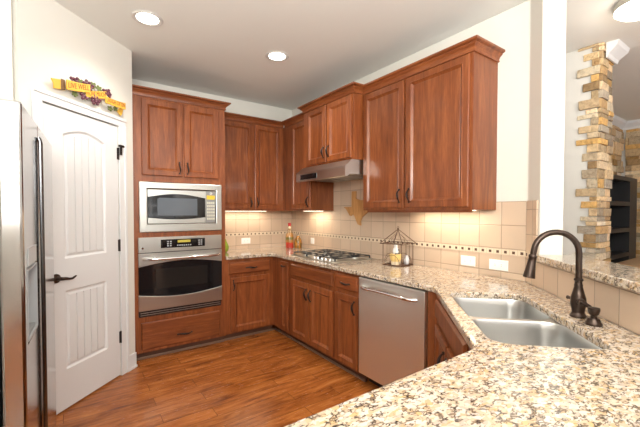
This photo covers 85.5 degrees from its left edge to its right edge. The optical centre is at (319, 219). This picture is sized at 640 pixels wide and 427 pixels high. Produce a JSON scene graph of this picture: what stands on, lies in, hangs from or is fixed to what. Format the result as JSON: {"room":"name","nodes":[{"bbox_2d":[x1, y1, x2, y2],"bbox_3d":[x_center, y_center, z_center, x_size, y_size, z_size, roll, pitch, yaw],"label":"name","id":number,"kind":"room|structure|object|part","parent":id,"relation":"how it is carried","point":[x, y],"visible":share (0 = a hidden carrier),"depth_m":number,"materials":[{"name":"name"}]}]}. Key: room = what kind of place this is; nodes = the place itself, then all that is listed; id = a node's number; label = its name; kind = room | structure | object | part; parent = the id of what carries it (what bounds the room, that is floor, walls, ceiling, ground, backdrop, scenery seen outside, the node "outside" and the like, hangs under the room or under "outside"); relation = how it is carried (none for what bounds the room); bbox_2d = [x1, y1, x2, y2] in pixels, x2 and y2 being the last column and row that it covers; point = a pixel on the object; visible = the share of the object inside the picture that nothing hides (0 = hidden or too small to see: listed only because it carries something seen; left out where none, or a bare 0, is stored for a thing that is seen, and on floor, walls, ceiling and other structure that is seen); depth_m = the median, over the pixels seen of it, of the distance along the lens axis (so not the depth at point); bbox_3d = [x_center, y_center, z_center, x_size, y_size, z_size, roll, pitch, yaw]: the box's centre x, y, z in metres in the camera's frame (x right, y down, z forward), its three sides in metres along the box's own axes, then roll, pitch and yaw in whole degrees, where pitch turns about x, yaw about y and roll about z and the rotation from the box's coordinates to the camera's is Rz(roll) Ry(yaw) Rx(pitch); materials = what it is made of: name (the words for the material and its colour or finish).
{"room":"kitchen","nodes":[
{"label":"kitchen","id":0,"kind":"room"},
{"bbox_2d":[0,0,13,99],"bbox_3d":[-2.188,-0.058,1.863,0.840,2.785,0.100,-1,2,-35],"label":"wall","id":1,"kind":"structure","parent":0,"point":[6,23],"depth_m":2.03,"materials":[{"name":"white paint"}]},
{"bbox_2d":[12,0,134,374],"bbox_3d":[-1.789,-0.075,2.590,0.120,2.785,0.982,0,1,10],"label":"wall","id":2,"kind":"structure","parent":0,"point":[50,41],"depth_m":2.45,"materials":[{"name":"white paint"}]},
{"bbox_2d":[31,86,129,414],"bbox_3d":[-1.715,0.237,2.572,0.108,2.162,0.807,0,1,11],"label":"door","id":3,"kind":"structure","parent":2,"relation":"in","point":[87,159],"depth_m":2.57,"materials":[{"name":"white paint"}]},
{"bbox_3d":[-1.733,0.393,2.357,0.066,0.064,0.140,0,1,10],"label":"lever","id":4,"kind":"part","parent":3,"relation":"part of","materials":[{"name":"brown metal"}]},
{"bbox_2d":[51,76,125,115],"bbox_3d":[-1.687,-0.941,2.571,0.033,0.176,0.646,0,1,10],"label":"sign","id":5,"kind":"object","parent":2,"relation":"attached to","point":[75,84],"visible":1,"depth_m":2.53,"materials":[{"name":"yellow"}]},
{"bbox_3d":[-1.700,-0.937,2.439,0.010,0.099,0.193,0,1,10],"label":"ribbon panel","id":6,"kind":"part","parent":5,"relation":"part of","materials":[{"name":"orange"}]},
{"bbox_3d":[-1.680,-0.946,2.603,0.010,0.101,0.188,0,1,10],"label":"ribbon panel","id":7,"kind":"part","parent":5,"relation":"part of","materials":[{"name":"orange"}]},
{"bbox_3d":[-1.641,-0.940,2.784,0.010,0.061,0.212,0,1,10],"label":"ribbon panel","id":8,"kind":"part","parent":5,"relation":"part of","materials":[{"name":"orange"}]},
{"bbox_2d":[129,352,137,370],"bbox_3d":[-1.645,1.243,3.042,0.024,0.130,0.098,0,1,10],"label":"baseboard","id":9,"kind":"structure","parent":2,"relation":"attached to","point":[132,358],"depth_m":3.04,"materials":[{"name":"white paint"}]},
{"bbox_2d":[96,79,291,249],"bbox_3d":[-1.843,-0.104,3.862,3.720,2.785,0.120,-1,2,-35],"label":"wall","id":10,"kind":"structure","parent":0,"point":[241,107],"depth_m":4.36,"materials":[{"name":"white paint"}]},
{"bbox_2d":[225,112,283,210],"bbox_3d":[-0.892,-0.665,4.225,0.871,1.108,0.366,-1,2,-35],"label":"upper cabinet","id":11,"kind":"object","parent":10,"relation":"attached to","point":[253,145],"visible":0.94,"depth_m":4.12,"materials":[{"name":"brown wood"}]},
{"bbox_3d":[-0.978,-0.630,3.997,0.431,1.008,0.020,-1,2,-35],"label":"door","id":12,"kind":"part","parent":11,"relation":"part of","materials":[{"name":"brown wood"}]},
{"bbox_3d":[-0.805,-1.181,4.091,0.871,0.072,0.052,-1,2,-35],"label":"crown moulding","id":13,"kind":"part","parent":11,"relation":"part of","materials":[{"name":"brown wood"}]},
{"bbox_3d":[-0.630,-0.636,4.244,0.365,1.008,0.020,-1,2,-35],"label":"door","id":14,"kind":"part","parent":11,"relation":"part of","materials":[{"name":"brown wood"}]},
{"bbox_2d":[225,211,291,249],"bbox_3d":[-0.873,0.124,4.474,1.171,0.479,0.014,-1,2,-35],"label":"tile backsplash","id":15,"kind":"structure","parent":10,"relation":"attached to","point":[263,228],"depth_m":4.51,"materials":[{"name":"tile"}]},
{"bbox_2d":[241,238,249,243],"bbox_3d":[-0.945,0.267,4.419,0.122,0.074,0.008,-1,2,-35],"label":"wall outlet","id":16,"kind":"object","parent":15,"relation":"attached to","point":[243,240],"visible":1,"depth_m":4.41,"materials":[{"name":"white plastic"}]},
{"bbox_2d":[56,325,379,426],"bbox_3d":[2.589,1.367,2.648,12.700,0.100,7.350,-1,2,-35],"label":"floor","id":17,"kind":"structure","parent":0,"point":[265,379],"depth_m":2.70,"materials":[{"name":"brown wood"}]},
{"bbox_2d":[0,99,55,426],"bbox_3d":[-1.627,0.449,1.526,0.678,1.785,0.970,-1,2,-33],"label":"refrigerator","id":18,"kind":"object","parent":17,"relation":"on","point":[27,313],"visible":1,"depth_m":1.30,"materials":[{"name":"silver metal"}]},
{"bbox_3d":[-1.188,0.144,1.431,0.003,0.070,0.200,-1,2,-33],"label":"control panel","id":19,"kind":"part","parent":18,"relation":"part of","materials":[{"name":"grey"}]},
{"bbox_3d":[-1.295,0.440,1.617,0.021,1.644,0.014,-1,2,-35],"label":"handle","id":20,"kind":"part","parent":18,"relation":"part of","materials":[{"name":"grey metal"}]},
{"bbox_3d":[-1.310,0.439,1.640,0.021,1.644,0.014,-1,2,-35],"label":"handle","id":21,"kind":"part","parent":18,"relation":"part of","materials":[{"name":"grey metal"}]},
{"bbox_3d":[-1.494,0.407,1.849,0.070,1.715,0.568,-1,2,-33],"label":"fresh food door","id":22,"kind":"part","parent":18,"relation":"part of","materials":[{"name":"silver metal"}]},
{"bbox_2d":[132,84,230,360],"bbox_3d":[-1.486,0.041,3.623,0.912,2.507,0.682,-1,2,-35],"label":"tall cabinet","id":23,"kind":"object","parent":17,"relation":"on","point":[178,137],"visible":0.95,"depth_m":3.33,"materials":[{"name":"brown wood"}]},
{"bbox_3d":[-1.477,-0.763,3.249,0.355,0.698,0.020,-1,2,-35],"label":"door","id":24,"kind":"part","parent":23,"relation":"part of","materials":[{"name":"brown wood"}]},
{"bbox_2d":[138,235,221,317],"bbox_3d":[-1.470,0.518,3.561,0.771,0.731,0.628,-1,2,-35],"label":"wall oven","id":25,"kind":"object","parent":23,"relation":"in","point":[176,273],"visible":0.99,"depth_m":3.34,"materials":[{"name":"silver metal"}]},
{"bbox_3d":[-1.339,0.227,3.370,0.771,0.140,0.022,-1,2,-35],"label":"control panel","id":26,"kind":"part","parent":25,"relation":"part of","materials":[{"name":"silver metal"}]},
{"bbox_3d":[-1.338,0.556,3.376,0.771,0.339,0.024,-1,2,-35],"label":"door glass","id":27,"kind":"part","parent":25,"relation":"part of","materials":[{"name":"black glass"}]},
{"bbox_3d":[-1.308,0.356,3.336,0.716,0.027,0.079,-1,2,-35],"label":"handle","id":28,"kind":"part","parent":25,"relation":"part of","materials":[{"name":"silver metal"}]},
{"bbox_3d":[-1.325,0.222,3.364,0.410,0.080,0.002,-1,2,-35],"label":"display panel","id":29,"kind":"part","parent":25,"relation":"part of","materials":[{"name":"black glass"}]},
{"bbox_2d":[139,181,221,232],"bbox_3d":[-1.456,-0.126,3.544,0.766,0.467,0.447,-1,2,-35],"label":"microwave","id":30,"kind":"object","parent":23,"relation":"in","point":[161,209],"visible":1,"depth_m":3.35,"materials":[{"name":"silver metal"}]},
{"bbox_3d":[-1.380,-0.129,3.360,0.536,0.322,0.030,-1,2,-35],"label":"door","id":31,"kind":"part","parent":30,"relation":"part of","materials":[{"name":"silver metal"}]},
{"bbox_3d":[-1.373,-0.128,3.344,0.525,0.243,0.004,-1,2,-35],"label":"door glass","id":32,"kind":"part","parent":30,"relation":"part of","materials":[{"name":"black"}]},
{"bbox_3d":[-1.122,-0.133,3.543,0.092,0.322,0.032,-1,2,-35],"label":"control panel","id":33,"kind":"part","parent":30,"relation":"part of","materials":[{"name":"silver metal"}]},
{"bbox_3d":[-1.369,1.288,3.442,0.850,0.022,0.014,-1,2,-35],"label":"shoe moulding","id":34,"kind":"part","parent":23,"relation":"part of","materials":[{"name":"brown wood"}]},
{"bbox_3d":[-1.340,1.070,3.388,0.728,0.250,0.020,-1,2,-35],"label":"drawer","id":35,"kind":"part","parent":23,"relation":"part of","materials":[{"name":"brown wood"}]},
{"bbox_3d":[-1.399,-1.173,3.473,0.912,0.072,0.370,-1,2,-35],"label":"crown moulding","id":36,"kind":"part","parent":23,"relation":"part of","materials":[{"name":"brown wood"}]},
{"bbox_3d":[-1.181,-0.768,3.459,0.338,0.698,0.020,-1,2,-35],"label":"door","id":37,"kind":"part","parent":23,"relation":"part of","materials":[{"name":"brown wood"}]},
{"bbox_2d":[224,256,274,340],"bbox_3d":[-0.909,0.847,4.055,0.608,0.876,0.676,-1,2,-35],"label":"base cabinet","id":38,"kind":"object","parent":17,"relation":"on","point":[249,281],"visible":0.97,"depth_m":3.80,"materials":[{"name":"brown wood"}]},
{"bbox_3d":[-0.777,1.279,3.880,0.608,0.020,0.012,-1,2,-35],"label":"shoe moulding","id":39,"kind":"part","parent":38,"relation":"part of","materials":[{"name":"brown wood"}]},
{"bbox_3d":[-0.765,0.513,3.793,0.482,0.129,0.018,-1,2,-35],"label":"drawer","id":40,"kind":"part","parent":38,"relation":"part of","materials":[{"name":"brown wood"}]},
{"bbox_3d":[-0.760,0.902,3.804,0.455,0.580,0.020,-1,2,-35],"label":"door","id":41,"kind":"part","parent":38,"relation":"part of","materials":[{"name":"brown wood"}]},
{"bbox_2d":[273,257,294,338],"bbox_3d":[-0.198,0.848,3.984,0.675,0.876,0.376,-1,2,-35],"label":"base cabinet","id":42,"kind":"object","parent":17,"relation":"on","point":[281,267],"visible":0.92,"depth_m":3.78,"materials":[{"name":"brown wood"}]},
{"bbox_3d":[-0.386,0.822,3.741,0.020,0.744,0.155,-1,2,-35],"label":"door","id":43,"kind":"part","parent":42,"relation":"part of","materials":[{"name":"brown wood"}]},
{"bbox_2d":[290,260,340,364],"bbox_3d":[0.136,0.859,3.512,0.676,0.876,0.776,-1,2,-35],"label":"base cabinet","id":44,"kind":"object","parent":17,"relation":"on","point":[312,288],"visible":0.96,"depth_m":3.29,"materials":[{"name":"brown wood"}]},
{"bbox_3d":[-0.205,0.908,3.490,0.020,0.584,0.327,-1,2,-35],"label":"door","id":45,"kind":"part","parent":44,"relation":"part of","materials":[{"name":"brown wood"}]},
{"bbox_3d":[0.008,0.914,3.189,0.020,0.584,0.364,-1,2,-35],"label":"door","id":46,"kind":"part","parent":44,"relation":"part of","materials":[{"name":"brown wood"}]},
{"bbox_2d":[275,270,366,381],"bbox_3d":[0.103,0.858,3.558,0.676,0.876,1.543,-1,2,-35],"label":"base cabinet","id":47,"kind":"object","parent":17,"relation":"on","point":[346,284],"visible":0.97,"depth_m":2.89,"materials":[{"name":"brown wood"}]},
{"bbox_3d":[-0.081,1.289,3.437,0.012,0.020,1.543,-1,2,-35],"label":"shoe moulding","id":48,"kind":"part","parent":47,"relation":"part of","materials":[{"name":"brown wood"}]},
{"bbox_3d":[0.217,0.917,2.895,0.020,0.592,0.289,-1,2,-35],"label":"door","id":49,"kind":"part","parent":47,"relation":"part of","materials":[{"name":"brown wood"}]},
{"bbox_3d":[0.219,0.522,2.887,0.018,0.122,0.289,-1,2,-35],"label":"drawer","id":50,"kind":"part","parent":47,"relation":"part of","materials":[{"name":"brown wood"}]},
{"bbox_2d":[359,276,427,386],"bbox_3d":[0.710,0.880,2.645,0.654,0.863,0.631,-1,2,-35],"label":"dishwasher","id":51,"kind":"object","parent":17,"relation":"on","point":[393,318],"visible":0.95,"depth_m":2.46,"materials":[{"name":"silver metal"}]},
{"bbox_3d":[0.464,0.520,2.474,0.064,0.031,0.547,-1,2,-35],"label":"handle","id":52,"kind":"part","parent":51,"relation":"part of","materials":[{"name":"silver metal"}]},
{"bbox_2d":[427,291,470,367],"bbox_3d":[0.932,0.899,1.737,0.674,0.876,0.961,0,1,8],"label":"base cabinet","id":53,"kind":"object","parent":17,"relation":"on","point":[445,341],"visible":0.42,"depth_m":1.91,"materials":[{"name":"brown wood"}]},
{"bbox_3d":[0.622,0.736,1.783,0.042,0.120,0.020,0,1,17],"label":"handle","id":54,"kind":"part","parent":53,"relation":"part of","materials":[{"name":"brown metal"}]},
{"bbox_3d":[0.671,0.934,1.928,0.021,0.602,0.358,0,1,10],"label":"door","id":55,"kind":"part","parent":53,"relation":"part of","materials":[{"name":"brown wood"}]},
{"bbox_3d":[0.609,0.942,1.562,0.021,0.602,0.358,0,1,10],"label":"door","id":56,"kind":"part","parent":53,"relation":"part of","materials":[{"name":"brown wood"}]},
{"bbox_2d":[607,174,636,262],"bbox_3d":[3.761,0.359,4.533,1.220,1.830,0.300,-1,2,-35],"label":"bookcase","id":57,"kind":"object","parent":17,"relation":"on","point":[623,203],"visible":0.2,"depth_m":4.63,"materials":[{"name":"black wood"}]},
{"bbox_3d":[3.655,-0.209,4.445,0.840,0.050,0.300,-1,2,-35],"label":"shelf","id":58,"kind":"part","parent":57,"relation":"part of","materials":[{"name":"brown wood"}]},
{"bbox_3d":[3.655,0.131,4.452,0.840,0.050,0.300,-1,2,-35],"label":"shelf","id":59,"kind":"part","parent":57,"relation":"part of","materials":[{"name":"brown wood"}]},
{"bbox_3d":[3.655,0.451,4.460,0.840,0.050,0.300,-1,2,-35],"label":"shelf","id":60,"kind":"part","parent":57,"relation":"part of","materials":[{"name":"brown wood"}]},
{"bbox_3d":[3.655,-0.529,4.438,0.840,0.050,0.300,-1,2,-35],"label":"shelf","id":61,"kind":"part","parent":57,"relation":"part of","materials":[{"name":"brown wood"}]},
{"bbox_2d":[617,257,639,267],"bbox_3d":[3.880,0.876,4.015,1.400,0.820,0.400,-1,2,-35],"label":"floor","id":62,"kind":"structure","parent":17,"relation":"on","point":[635,262],"depth_m":3.83,"materials":[{"name":"beige wood"}]},
{"bbox_3d":[0.126,0.926,0.598,1.320,0.875,0.480,-1,2,-35],"label":"cabinet","id":63,"kind":"object","parent":17,"relation":"on","visible":0},
{"bbox_2d":[225,246,639,426],"bbox_3d":[-0.325,0.429,2.358,2.738,0.035,4.088,-1,2,-35],"label":"countertop","id":64,"kind":"structure","parent":63,"relation":"on","point":[493,383],"depth_m":0.97,"materials":[{"name":"stone"}]},
{"bbox_2d":[225,239,228,251],"bbox_3d":[-1.111,0.278,4.011,0.110,0.192,0.110,-1,2,-35],"label":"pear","id":65,"kind":"object","parent":64,"relation":"on","point":[226,243],"visible":0.27,"depth_m":3.99,"materials":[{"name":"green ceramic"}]},
{"bbox_2d":[285,223,293,248],"bbox_3d":[-0.392,0.200,4.460,0.106,0.328,0.106,-1,2,-35],"label":"glass bottle","id":66,"kind":"object","parent":64,"relation":"on","point":[289,239],"visible":0.99,"depth_m":4.42,"materials":[{"name":"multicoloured glass"}]},
{"bbox_2d":[294,234,301,247],"bbox_3d":[-0.284,0.271,4.483,0.106,0.185,0.106,-1,2,-35],"label":"glass jar","id":67,"kind":"object","parent":64,"relation":"on","point":[297,241],"visible":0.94,"depth_m":4.45,"materials":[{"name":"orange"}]},
{"bbox_2d":[291,249,371,262],"bbox_3d":[0.103,0.362,3.582,0.495,0.042,0.740,-1,2,-35],"label":"gas cooktop","id":68,"kind":"object","parent":64,"relation":"in","point":[328,255],"visible":1,"depth_m":3.47,"materials":[{"name":"silver metal"}]},
{"bbox_2d":[380,226,415,266],"bbox_3d":[0.686,0.225,3.049,0.232,0.341,0.232,1,2,45],"label":"wire lantern","id":69,"kind":"object","parent":64,"relation":"on","point":[401,264],"visible":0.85,"depth_m":3.04,"materials":[{"name":"brown metal"}]},
{"bbox_2d":[390,253,400,264],"bbox_3d":[0.664,0.344,3.041,0.108,0.092,0.108,-1,2,-35],"label":"pot","id":70,"kind":"object","parent":69,"relation":"in","point":[394,261],"visible":0.91,"depth_m":3.00,"materials":[{"name":"yellow ceramic"}]},
{"bbox_2d":[392,245,399,253],"bbox_3d":[0.665,0.255,3.038,0.056,0.090,0.057,-1,2,-35],"label":"bird figurine","id":71,"kind":"object","parent":70,"relation":"on","point":[395,249],"visible":0.86,"depth_m":3.02,"materials":[{"name":"white ceramic"}]},
{"bbox_3d":[0.686,0.392,3.053,0.186,0.004,0.186,1,2,45],"label":"plate","id":72,"kind":"part","parent":69,"relation":"part of","materials":[{"name":"brown metal"}]},
{"bbox_2d":[403,255,409,263],"bbox_3d":[0.763,0.349,3.057,0.052,0.082,0.052,-1,2,-35],"label":"glass votive","id":73,"kind":"object","parent":69,"relation":"in","point":[407,257],"visible":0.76,"depth_m":3.04,"materials":[{"name":"grey"}]},
{"bbox_2d":[453,297,600,348],"bbox_3d":[0.879,0.561,1.602,0.448,0.194,0.865,0,1,10],"label":"sink","id":74,"kind":"object","parent":64,"relation":"in","point":[507,321],"visible":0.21,"depth_m":1.61,"materials":[{"name":"grey metal"}]},
{"bbox_3d":[0.916,0.556,1.823,0.420,0.194,0.383,0,1,10],"label":"bowl","id":75,"kind":"part","parent":74,"relation":"part of","materials":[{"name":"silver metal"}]},
{"bbox_3d":[0.845,0.566,1.401,0.420,0.194,0.420,0,1,10],"label":"bowl","id":76,"kind":"part","parent":74,"relation":"part of","materials":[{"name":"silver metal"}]},
{"bbox_2d":[523,229,591,318],"bbox_3d":[1.059,0.235,1.563,0.252,0.388,0.147,1,1,29],"label":"faucet","id":77,"kind":"object","parent":64,"relation":"on","point":[578,303],"visible":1,"depth_m":1.53,"materials":[{"name":"brown metal"}]},
{"bbox_3d":[1.054,0.155,1.549,0.213,0.228,0.025,0,1,10],"label":"spout","id":78,"kind":"part","parent":77,"relation":"part of","materials":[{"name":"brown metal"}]},
{"bbox_3d":[1.141,0.358,1.522,0.037,0.032,0.157,0,1,10],"label":"lever handle","id":79,"kind":"part","parent":77,"relation":"part of","materials":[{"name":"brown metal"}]},
{"bbox_2d":[584,307,602,326],"bbox_3d":[1.128,0.396,1.428,0.060,0.072,0.060,-1,2,-35],"label":"soap dispenser","id":80,"kind":"object","parent":64,"relation":"on","point":[593,321],"visible":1,"depth_m":1.41,"materials":[{"name":"brown metal"}]},
{"bbox_2d":[54,0,639,120],"bbox_3d":[2.589,-1.518,2.583,12.700,0.100,7.350,-1,2,-35],"label":"ceiling","id":81,"kind":"structure","parent":0,"point":[214,47],"depth_m":2.78,"materials":[{"name":"white paint"}]},
{"bbox_2d":[131,10,163,26],"bbox_3d":[-1.252,-1.460,2.516,0.212,0.009,0.212,-1,2,-35],"label":"recessed light","id":82,"kind":"object","parent":81,"relation":"in","point":[144,17],"visible":1,"depth_m":2.51,"materials":[{"name":"grey glass"}]},
{"bbox_2d":[265,51,288,61],"bbox_3d":[-0.387,-1.474,3.125,0.212,0.009,0.212,-1,2,-35],"label":"recessed light","id":83,"kind":"object","parent":81,"relation":"in","point":[277,56],"visible":1,"depth_m":3.12,"materials":[{"name":"grey"}]},
{"bbox_2d":[613,0,639,21],"bbox_3d":[2.143,-1.411,2.299,0.310,0.097,0.310,-1,2,-35],"label":"ceiling lamp","id":84,"kind":"object","parent":81,"relation":"attached to","point":[623,10],"visible":1,"depth_m":2.30,"materials":[{"name":"white glass"}]},
{"bbox_2d":[292,0,566,287],"bbox_3d":[0.562,-0.095,3.481,0.241,2.785,3.290,-1,2,-35],"label":"wall","id":85,"kind":"structure","parent":0,"point":[532,33],"depth_m":2.26,"materials":[{"name":"white paint"}]},
{"bbox_2d":[282,112,333,210],"bbox_3d":[-0.264,-0.667,4.310,0.366,1.108,0.956,-1,2,-35],"label":"upper cabinet","id":86,"kind":"object","parent":85,"relation":"attached to","point":[308,195],"visible":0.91,"depth_m":4.07,"materials":[{"name":"brown wood"}]},
{"bbox_3d":[-0.283,-1.180,4.066,0.052,0.072,0.597,-1,2,-35],"label":"crown moulding","id":87,"kind":"part","parent":86,"relation":"part of","materials":[{"name":"brown wood"}]},
{"bbox_3d":[-0.226,-0.631,4.022,0.020,1.008,0.405,-1,2,-35],"label":"door","id":88,"kind":"part","parent":86,"relation":"part of","materials":[{"name":"brown wood"}]},
{"bbox_2d":[297,81,363,167],"bbox_3d":[0.211,-0.890,3.543,0.476,0.662,0.932,-1,2,-35],"label":"upper cabinet","id":89,"kind":"object","parent":85,"relation":"attached to","point":[333,121],"visible":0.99,"depth_m":3.31,"materials":[{"name":"brown wood"}]},
{"bbox_3d":[-0.040,-0.859,3.566,0.020,0.565,0.345,-1,2,-35],"label":"door","id":90,"kind":"part","parent":89,"relation":"part of","materials":[{"name":"brown wood"}]},
{"bbox_2d":[296,159,362,182],"bbox_3d":[0.189,-0.478,3.537,0.511,0.158,0.823,-1,2,-35],"label":"range hood","id":91,"kind":"object","parent":89,"relation":"attached to","point":[351,169],"visible":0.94,"depth_m":3.29,"materials":[{"name":"silver metal"}]},
{"bbox_3d":[0.088,-1.183,3.449,0.162,0.072,0.932,-1,2,-35],"label":"crown moulding","id":92,"kind":"part","parent":89,"relation":"part of","materials":[{"name":"brown wood"}]},
{"bbox_3d":[0.176,-0.852,3.263,0.020,0.565,0.360,-1,2,-35],"label":"door","id":93,"kind":"part","parent":89,"relation":"part of","materials":[{"name":"brown wood"}]},
{"bbox_2d":[292,179,526,280],"bbox_3d":[0.494,-0.086,3.565,0.014,0.940,3.074,-1,2,-35],"label":"tile backsplash","id":94,"kind":"structure","parent":85,"relation":"attached to","point":[441,238],"depth_m":2.96,"materials":[{"name":"tile"}]},
{"bbox_2d":[344,191,367,225],"bbox_3d":[0.380,-0.125,3.702,0.018,0.364,0.392,-1,2,-35],"label":"wooden board","id":95,"kind":"object","parent":94,"relation":"attached to","point":[356,209],"visible":0.82,"depth_m":3.68,"materials":[{"name":"brown wood"}]},
{"bbox_2d":[461,255,474,266],"bbox_3d":[1.135,0.314,2.661,0.008,0.074,0.118,-1,2,-35],"label":"wall outlet","id":96,"kind":"object","parent":94,"relation":"attached to","point":[465,260],"visible":1,"depth_m":2.65,"materials":[{"name":"white plastic"}]},
{"bbox_2d":[489,259,507,271],"bbox_3d":[1.271,0.322,2.469,0.008,0.074,0.135,-1,2,-35],"label":"wall outlet","id":97,"kind":"object","parent":94,"relation":"attached to","point":[501,265],"visible":1,"depth_m":2.47,"materials":[{"name":"white plastic"}]},
{"bbox_2d":[362,35,504,211],"bbox_3d":[0.823,-0.629,2.783,0.366,1.136,1.118,-1,2,-35],"label":"upper cabinet","id":98,"kind":"object","parent":85,"relation":"attached to","point":[430,122],"visible":1,"depth_m":2.52,"materials":[{"name":"brown wood"}]},
{"bbox_3d":[0.533,-0.612,2.955,0.020,1.018,0.470,-1,2,-35],"label":"door","id":99,"kind":"part","parent":98,"relation":"part of","materials":[{"name":"brown wood"}]},
{"bbox_3d":[0.734,-0.069,2.757,0.020,0.018,1.010,-1,2,-35],"label":"light rail","id":100,"kind":"part","parent":98,"relation":"part of","materials":[{"name":"brown wood"}]},
{"bbox_3d":[0.826,-1.161,2.771,0.358,0.072,1.114,-1,2,-35],"label":"crown moulding","id":101,"kind":"part","parent":98,"relation":"part of","materials":[{"name":"brown wood"}]},
{"bbox_3d":[0.837,-0.602,2.527,0.020,1.018,0.540,-1,2,-35],"label":"door","id":102,"kind":"part","parent":98,"relation":"part of","materials":[{"name":"brown wood"}]},
{"bbox_2d":[563,46,606,254],"bbox_3d":[1.497,-0.114,4.324,0.280,2.785,3.240,-1,2,-35],"label":"wall","id":103,"kind":"structure","parent":0,"point":[573,164],"depth_m":3.04,"materials":[{"name":"white paint"}]},
{"bbox_2d":[575,42,613,261],"bbox_3d":[2.400,-0.084,3.038,0.321,2.780,0.182,-1,2,-35],"label":"stone column","id":104,"kind":"structure","parent":103,"relation":"attached to","point":[595,230],"depth_m":2.94,"materials":[{"name":"beige stone"}]},
{"bbox_2d":[540,288,639,335],"bbox_3d":[1.319,0.806,1.510,0.133,1.073,1.298,0,1,10],"label":"wall","id":105,"kind":"structure","parent":0,"point":[540,288],"depth_m":1.51,"materials":[{"name":"white paint"}]},
{"bbox_2d":[525,200,639,334],"bbox_3d":[1.260,0.159,1.598,0.015,0.539,1.462,0,1,10],"label":"tile backsplash","id":106,"kind":"structure","parent":105,"relation":"attached to","point":[620,306],"depth_m":1.61,"materials":[{"name":"tile"}]},
{"bbox_2d":[536,254,639,292],"bbox_3d":[1.349,0.247,1.508,0.263,0.038,1.350,0,1,10],"label":"bar","id":107,"kind":"object","parent":105,"relation":"on","point":[619,275],"visible":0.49,"depth_m":1.61,"materials":[{"name":"stone"}]},
{"bbox_2d":[611,125,639,257],"bbox_3d":[4.285,-0.032,3.466,3.151,2.656,2.771,-1,2,-35],"label":"stone wall","id":108,"kind":"structure","parent":0,"point":[632,140],"depth_m":5.31,"materials":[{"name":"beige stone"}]},
{"bbox_2d":[606,39,629,65],"bbox_3d":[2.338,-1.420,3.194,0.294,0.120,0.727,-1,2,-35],"label":"speaker","id":109,"kind":"object","parent":108,"relation":"attached to","point":[616,50],"depth_m":2.89,"materials":[{"name":"white paint"}]},
{"bbox_3d":[3.473,-0.122,4.660,3.330,2.785,0.120,-1,2,-35],"label":"wall","id":110,"kind":"structure","parent":0,"visible":0},
{"bbox_2d":[612,115,639,129],"bbox_3d":[4.269,-1.425,3.423,3.189,0.120,2.769,-1,2,-35],"label":"trim","id":111,"kind":"structure","parent":110,"relation":"attached to","point":[619,122],"depth_m":5.30,"materials":[{"name":"white paint"}]}
]}

